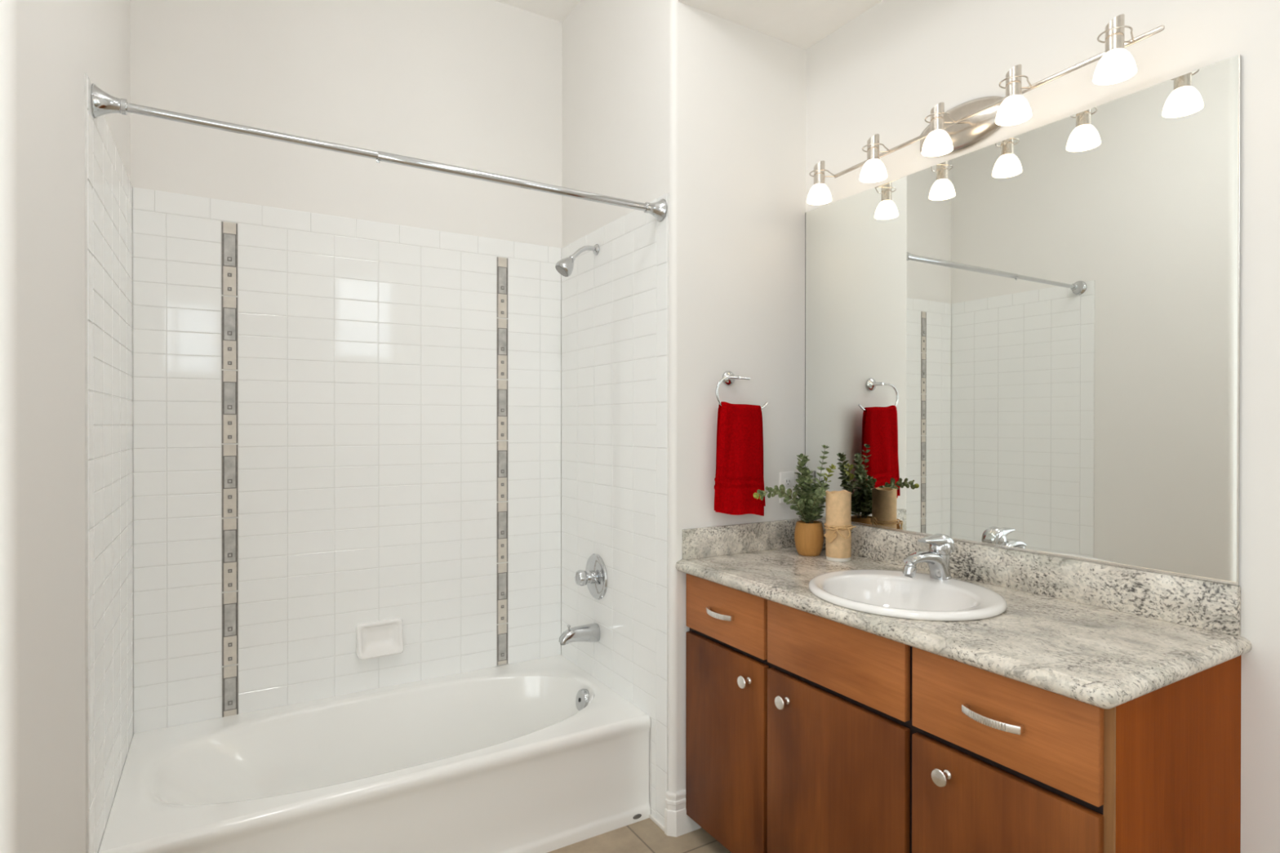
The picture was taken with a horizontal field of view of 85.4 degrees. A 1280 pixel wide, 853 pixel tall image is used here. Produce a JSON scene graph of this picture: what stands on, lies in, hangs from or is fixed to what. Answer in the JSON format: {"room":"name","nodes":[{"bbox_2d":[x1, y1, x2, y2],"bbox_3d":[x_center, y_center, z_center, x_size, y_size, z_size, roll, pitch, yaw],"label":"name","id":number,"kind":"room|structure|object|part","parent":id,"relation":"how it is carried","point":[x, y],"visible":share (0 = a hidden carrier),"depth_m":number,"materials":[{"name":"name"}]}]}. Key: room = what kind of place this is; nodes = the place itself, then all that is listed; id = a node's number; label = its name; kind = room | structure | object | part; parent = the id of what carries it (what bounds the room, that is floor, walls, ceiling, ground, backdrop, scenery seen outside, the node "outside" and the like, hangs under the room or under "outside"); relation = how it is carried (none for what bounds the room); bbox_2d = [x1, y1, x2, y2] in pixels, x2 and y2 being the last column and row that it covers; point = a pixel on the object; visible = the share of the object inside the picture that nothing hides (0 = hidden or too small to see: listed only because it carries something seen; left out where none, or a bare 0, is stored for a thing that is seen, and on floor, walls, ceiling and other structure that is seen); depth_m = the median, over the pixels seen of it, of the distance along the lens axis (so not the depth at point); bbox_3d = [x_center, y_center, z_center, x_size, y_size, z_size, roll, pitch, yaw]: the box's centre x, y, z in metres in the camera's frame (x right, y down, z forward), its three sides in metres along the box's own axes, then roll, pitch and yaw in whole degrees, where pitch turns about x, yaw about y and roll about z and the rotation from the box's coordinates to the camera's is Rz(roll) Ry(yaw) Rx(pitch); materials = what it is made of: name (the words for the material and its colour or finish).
{"room":"bathroom","nodes":[
{"label":"bathroom","id":0,"kind":"room"},
{"bbox_2d":[0,0,130,852],"bbox_3d":[-2.122,-0.205,1.139,1.944,3.118,1.445,0,0,-31],"label":"wall","id":1,"kind":"structure","parent":0,"point":[47,47],"depth_m":1.19,"materials":[{"name":"white paint"}]},
{"bbox_2d":[84,73,133,852],"bbox_3d":[-1.435,0.288,1.891,0.007,2.129,0.848,0,0,-31],"label":"wall tile","id":2,"kind":"structure","parent":1,"relation":"attached to","point":[108,403],"depth_m":1.77,"materials":[{"name":"white tile"}]},
{"bbox_2d":[90,83,666,222],"bbox_3d":[-0.590,-0.737,1.963,1.521,0.095,0.074,0,0,-29],"label":"shower rod","id":3,"kind":"object","parent":2,"relation":"attached to","point":[102,103],"visible":1,"depth_m":1.87,"materials":[{"name":"silver metal"}]},
{"bbox_2d":[129,0,562,654],"bbox_3d":[-1.072,-0.209,2.673,1.820,3.118,0.114,0,0,-31],"label":"wall","id":4,"kind":"structure","parent":0,"point":[477,85],"depth_m":2.62,"materials":[{"name":"white paint"}]},
{"bbox_2d":[132,186,560,733],"bbox_3d":[-0.999,0.121,2.649,1.520,1.801,0.007,0,0,-31],"label":"wall tile","id":5,"kind":"structure","parent":4,"relation":"attached to","point":[367,379],"depth_m":2.56,"materials":[{"name":"white tile"}]},
{"bbox_2d":[221,222,238,717],"bbox_3d":[-1.416,0.151,2.396,0.048,1.708,0.009,0,0,-31],"label":"accent strip","id":6,"kind":"object","parent":5,"relation":"attached to","point":[228,230],"visible":1,"depth_m":2.40,"materials":[{"name":"grey tile"}]},
{"bbox_2d":[355,617,404,659],"bbox_3d":[-0.983,0.804,2.628,0.169,0.127,0.056,0,0,-31],"label":"soap dish","id":7,"kind":"object","parent":5,"relation":"attached to","point":[384,637],"visible":1,"depth_m":2.64,"materials":[{"name":"white ceramic"}]},
{"bbox_2d":[497,257,507,665],"bbox_3d":[-0.575,0.145,2.899,0.048,1.700,0.009,0,0,-31],"label":"accent strip","id":8,"kind":"object","parent":5,"relation":"attached to","point":[502,263],"visible":1,"depth_m":2.90,"materials":[{"name":"grey tile"}]},
{"bbox_2d":[494,0,580,22],"bbox_3d":[-0.451,-1.811,0.635,4.400,0.100,4.400,0,0,-31],"label":"ceiling","id":9,"kind":"structure","parent":0,"point":[557,10],"depth_m":2.92,"materials":[{"name":"paint"}]},
{"bbox_2d":[546,817,731,852],"bbox_3d":[-0.454,1.407,0.646,4.400,0.100,4.400,0,0,-31],"label":"floor","id":10,"kind":"structure","parent":0,"point":[644,836],"depth_m":2.25,"materials":[{"name":"beige tile"}]},
{"bbox_2d":[97,654,650,852],"bbox_3d":[-0.806,1.176,2.328,1.518,0.350,0.748,0,0,-31],"label":"bathtub","id":11,"kind":"object","parent":10,"relation":"on","point":[541,755],"visible":1,"depth_m":2.24,"materials":[{"name":"white ceramic"}]},
{"bbox_3d":[-0.217,1.062,2.689,0.050,0.088,0.085,0,0,-31],"label":"overflow plate","id":12,"kind":"part","parent":11,"relation":"part of","materials":[{"name":"silver metal"}]},
{"bbox_2d":[685,573,1241,852],"bbox_3d":[0.702,0.917,1.891,0.583,0.872,1.296,0,0,-31],"label":"vanity cabinet","id":13,"kind":"object","parent":10,"relation":"on","point":[806,732],"visible":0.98,"depth_m":1.53,"materials":[{"name":"brown wood"}]},
{"bbox_3d":[0.239,0.577,2.131,0.032,0.016,0.123,0,0,-31],"label":"drawer handle","id":14,"kind":"part","parent":13,"relation":"part of","materials":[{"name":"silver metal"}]},
{"bbox_3d":[0.261,0.576,2.144,0.020,0.176,0.389,0,0,-31],"label":"drawer","id":15,"kind":"part","parent":13,"relation":"part of","materials":[{"name":"brown wood"}]},
{"bbox_3d":[0.260,0.986,2.146,0.020,0.608,0.389,0,0,-31],"label":"cabinet door","id":16,"kind":"part","parent":13,"relation":"part of","materials":[{"name":"brown wood"}]},
{"bbox_3d":[0.305,0.742,2.019,0.033,0.036,0.036,0,0,-31],"label":"door knob","id":17,"kind":"part","parent":13,"relation":"part of","materials":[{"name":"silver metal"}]},
{"bbox_3d":[0.388,0.747,1.881,0.033,0.036,0.036,0,0,-31],"label":"door knob","id":18,"kind":"part","parent":13,"relation":"part of","materials":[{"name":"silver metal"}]},
{"bbox_3d":[0.486,0.988,1.768,0.020,0.608,0.464,0,0,-31],"label":"cabinet door","id":19,"kind":"part","parent":13,"relation":"part of","materials":[{"name":"brown wood"}]},
{"bbox_3d":[0.506,0.889,1.774,0.019,0.814,1.260,0,0,-31],"label":"frame","id":20,"kind":"part","parent":13,"relation":"part of","materials":[{"name":"brown wood"}]},
{"bbox_3d":[0.638,0.737,1.462,0.033,0.036,0.036,0,0,-31],"label":"door knob","id":21,"kind":"part","parent":13,"relation":"part of","materials":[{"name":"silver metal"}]},
{"bbox_2d":[675,518,1252,709],"bbox_3d":[0.706,0.410,1.883,0.584,0.143,1.317,0,0,-31],"label":"countertop","id":22,"kind":"structure","parent":13,"relation":"on","point":[1103,636],"depth_m":1.60,"materials":[{"name":"grey stone"}]},
{"bbox_2d":[753,444,835,555],"bbox_3d":[0.537,0.252,2.321,0.175,0.379,0.358,0,0,39],"label":"potted plant","id":23,"kind":"object","parent":22,"relation":"on","point":[808,533],"visible":1,"depth_m":2.36,"materials":[{"name":"green plant"}]},
{"bbox_3d":[0.583,0.385,2.391,0.098,0.113,0.098,0,0,-31],"label":"pot","id":24,"kind":"part","parent":23,"relation":"part of","materials":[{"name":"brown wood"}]},
{"bbox_2d":[823,489,856,561],"bbox_3d":[0.655,0.327,2.294,0.098,0.229,0.108,0,0,3],"label":"candle","id":25,"kind":"object","parent":22,"relation":"on","point":[838,526],"visible":1,"depth_m":2.27,"materials":[{"name":"beige wax"}]},
{"bbox_2d":[808,569,1007,621],"bbox_3d":[0.689,0.500,1.823,0.456,0.152,0.500,0,0,-31],"label":"sink","id":26,"kind":"object","parent":22,"relation":"in","point":[886,593],"visible":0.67,"depth_m":1.90,"materials":[{"name":"white ceramic"}]},
{"bbox_2d":[902,533,955,580],"bbox_3d":[0.800,0.368,1.926,0.192,0.132,0.058,0,0,-31],"label":"faucet","id":27,"kind":"object","parent":26,"relation":"on","point":[940,545],"visible":1,"depth_m":1.92,"materials":[{"name":"silver metal"}]},
{"bbox_3d":[0.830,0.330,1.944,0.121,0.056,0.057,0,0,-31],"label":"lever handle","id":28,"kind":"part","parent":27,"relation":"part of","materials":[{"name":"silver metal"}]},
{"bbox_3d":[0.692,0.580,1.373,0.032,0.016,0.123,0,0,-31],"label":"drawer handle","id":29,"kind":"part","parent":13,"relation":"part of","materials":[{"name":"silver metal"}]},
{"bbox_3d":[0.713,0.990,1.387,0.020,0.608,0.386,0,0,-31],"label":"cabinet door","id":30,"kind":"part","parent":13,"relation":"part of","materials":[{"name":"brown wood"}]},
{"bbox_3d":[0.713,0.579,1.386,0.020,0.176,0.386,0,0,-31],"label":"drawer","id":31,"kind":"part","parent":13,"relation":"part of","materials":[{"name":"brown wood"}]},
{"bbox_3d":[1.054,0.920,1.357,0.527,0.872,0.018,0,0,-31],"label":"panel","id":32,"kind":"part","parent":13,"relation":"part of","materials":[{"name":"brown wood"}]},
{"bbox_2d":[561,0,806,792],"bbox_3d":[0.139,-0.209,2.820,0.597,3.118,0.877,0,0,-31],"label":"wall partition","id":33,"kind":"structure","parent":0,"point":[705,110],"depth_m":2.44,"materials":[{"name":"white paint"}]},
{"bbox_2d":[561,192,668,826],"bbox_3d":[-0.124,0.286,2.674,0.007,2.129,0.848,0,0,-31],"label":"wall tile","id":34,"kind":"structure","parent":33,"relation":"attached to","point":[615,301],"depth_m":2.56,"materials":[{"name":"white tile"}]},
{"bbox_2d":[555,244,599,276],"bbox_3d":[-0.245,-0.649,2.696,0.175,0.141,0.070,0,0,-31],"label":"shower fixture","id":35,"kind":"object","parent":34,"relation":"attached to","point":[565,266],"visible":1,"depth_m":2.67,"materials":[{"name":"silver metal"}]},
{"bbox_3d":[-0.220,-0.678,2.711,0.112,0.063,0.018,0,0,-31],"label":"shower arm","id":36,"kind":"part","parent":35,"relation":"part of","materials":[{"name":"silver metal"}]},
{"bbox_2d":[558,622,599,645],"bbox_3d":[-0.240,0.808,2.705,0.161,0.081,0.061,0,0,-31],"label":"tub spout","id":37,"kind":"object","parent":34,"relation":"attached to","point":[590,633],"visible":1,"depth_m":2.69,"materials":[{"name":"silver metal"}]},
{"bbox_2d":[574,553,607,599],"bbox_3d":[-0.209,0.594,2.723,0.089,0.178,0.178,0,0,-31],"label":"shower valve","id":38,"kind":"object","parent":34,"relation":"attached to","point":[595,575],"visible":1,"depth_m":2.71,"materials":[{"name":"silver metal"}]},
{"bbox_3d":[-0.229,0.592,2.711,0.044,0.059,0.064,0,0,-31],"label":"knob handle","id":39,"kind":"part","parent":38,"relation":"part of","materials":[{"name":"silver metal"}]},
{"bbox_2d":[648,813,664,831],"bbox_3d":[0.060,1.345,2.353,0.008,0.014,0.100,0,0,-31],"label":"trim","id":40,"kind":"structure","parent":33,"relation":"attached to","point":[651,817],"depth_m":2.35,"materials":[{"name":"white paint"}]},
{"bbox_2d":[664,789,701,836],"bbox_3d":[0.143,1.283,2.321,0.122,0.138,0.038,0,0,-31],"label":"baseboard","id":41,"kind":"structure","parent":33,"relation":"attached to","point":[677,823],"depth_m":2.29,"materials":[{"name":"white paint"}]},
{"bbox_2d":[715,371,768,408],"bbox_3d":[0.337,-0.123,2.391,0.227,0.138,0.062,0,0,-31],"label":"towel ring","id":42,"kind":"object","parent":33,"relation":"attached to","point":[728,379],"visible":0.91,"depth_m":2.38,"materials":[{"name":"silver metal"}]},
{"bbox_3d":[0.322,-0.167,2.382,0.051,0.051,0.062,0,0,-31],"label":"wall post","id":43,"kind":"part","parent":42,"relation":"part of","materials":[{"name":"silver metal"}]},
{"bbox_2d":[714,401,765,515],"bbox_3d":[0.343,0.113,2.368,0.214,0.393,0.064,0,0,-31],"label":"hand towel","id":44,"kind":"object","parent":42,"relation":"hanging from","point":[739,475],"visible":0.97,"depth_m":2.34,"materials":[{"name":"red fabric"}]},
{"bbox_2d":[779,471,794,503],"bbox_3d":[0.540,0.223,2.545,0.070,0.114,0.009,0,0,-31],"label":"wall outlet","id":45,"kind":"object","parent":33,"relation":"attached to","point":[786,478],"visible":0.65,"depth_m":2.54,"materials":[{"name":"white plastic"}]},
{"bbox_2d":[784,478,791,485],"bbox_3d":[0.542,0.203,2.543,0.034,0.028,0.003,0,0,-31],"label":"receptacle","id":46,"kind":"object","parent":45,"relation":"attached to","point":[787,481],"depth_m":2.54,"materials":[{"name":"white plastic"}]},
{"bbox_2d":[677,0,882,49],"bbox_3d":[0.816,-1.584,1.700,0.579,0.359,1.729,0,0,-31],"label":"ceiling","id":47,"kind":"structure","parent":0,"point":[802,24],"depth_m":2.36,"materials":[{"name":"paint"}]},
{"bbox_2d":[805,0,1279,852],"bbox_3d":[1.220,-0.204,1.709,0.120,3.118,4.120,0,0,-31],"label":"wall","id":48,"kind":"structure","parent":0,"point":[884,71],"depth_m":1.65,"materials":[{"name":"white paint"}]},
{"bbox_2d":[806,13,1164,204],"bbox_3d":[0.886,-0.847,1.941,0.211,0.202,0.999,0,0,-31],"label":"vanity light","id":49,"kind":"object","parent":48,"relation":"attached to","point":[967,124],"visible":1,"depth_m":1.90,"materials":[{"name":"silver metal"}]},
{"bbox_2d":[806,160,835,204],"bbox_3d":[0.606,-0.812,2.309,0.106,0.130,0.081,0,0,-31],"label":"lamp","id":50,"kind":"object","parent":49,"relation":"attached to","point":[820,194],"depth_m":2.29,"materials":[{"name":"white glass"}]},
{"bbox_2d":[859,133,889,182],"bbox_3d":[0.721,-0.820,2.117,0.106,0.130,0.081,0,0,-31],"label":"lamp","id":51,"kind":"object","parent":49,"relation":"attached to","point":[873,171],"depth_m":2.09,"materials":[{"name":"white glass"}]},
{"bbox_2d":[921,102,955,156],"bbox_3d":[0.834,-0.827,1.927,0.106,0.130,0.081,0,0,-31],"label":"lamp","id":52,"kind":"object","parent":49,"relation":"attached to","point":[938,143],"depth_m":1.91,"materials":[{"name":"white glass"}]},
{"bbox_3d":[0.937,-0.880,2.028,0.035,0.136,0.291,0,0,-31],"label":"plate","id":53,"kind":"part","parent":49,"relation":"part of","materials":[{"name":"silver metal"}]},
{"bbox_3d":[0.915,-0.865,1.973,0.081,0.030,0.008,0,0,-31],"label":"support arm","id":54,"kind":"part","parent":49,"relation":"part of","materials":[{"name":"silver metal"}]},
{"bbox_2d":[995,64,1031,125],"bbox_3d":[0.945,-0.833,1.741,0.106,0.130,0.081,0,0,-31],"label":"lamp","id":55,"kind":"object","parent":49,"relation":"attached to","point":[1015,109],"depth_m":1.72,"materials":[{"name":"white glass"}]},
{"bbox_2d":[1093,13,1137,84],"bbox_3d":[1.063,-0.841,1.544,0.106,0.130,0.081,0,0,-31],"label":"lamp","id":56,"kind":"object","parent":49,"relation":"attached to","point":[1117,64],"depth_m":1.52,"materials":[{"name":"white glass"}]},
{"bbox_2d":[804,54,1241,585],"bbox_3d":[0.949,-0.229,2.036,0.008,1.133,1.292,0,0,-31],"label":"mirror","id":57,"kind":"object","parent":48,"relation":"attached to","point":[1029,341],"visible":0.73,"depth_m":1.81,"materials":[{"name":"silver mirror"}]},
{"bbox_2d":[813,519,1240,635],"bbox_3d":[0.944,0.391,2.035,0.020,0.106,1.299,0,0,-31],"label":"backsplash","id":58,"kind":"structure","parent":48,"relation":"attached to","point":[1211,606],"depth_m":1.74,"materials":[{"name":"grey stone"}]}
]}

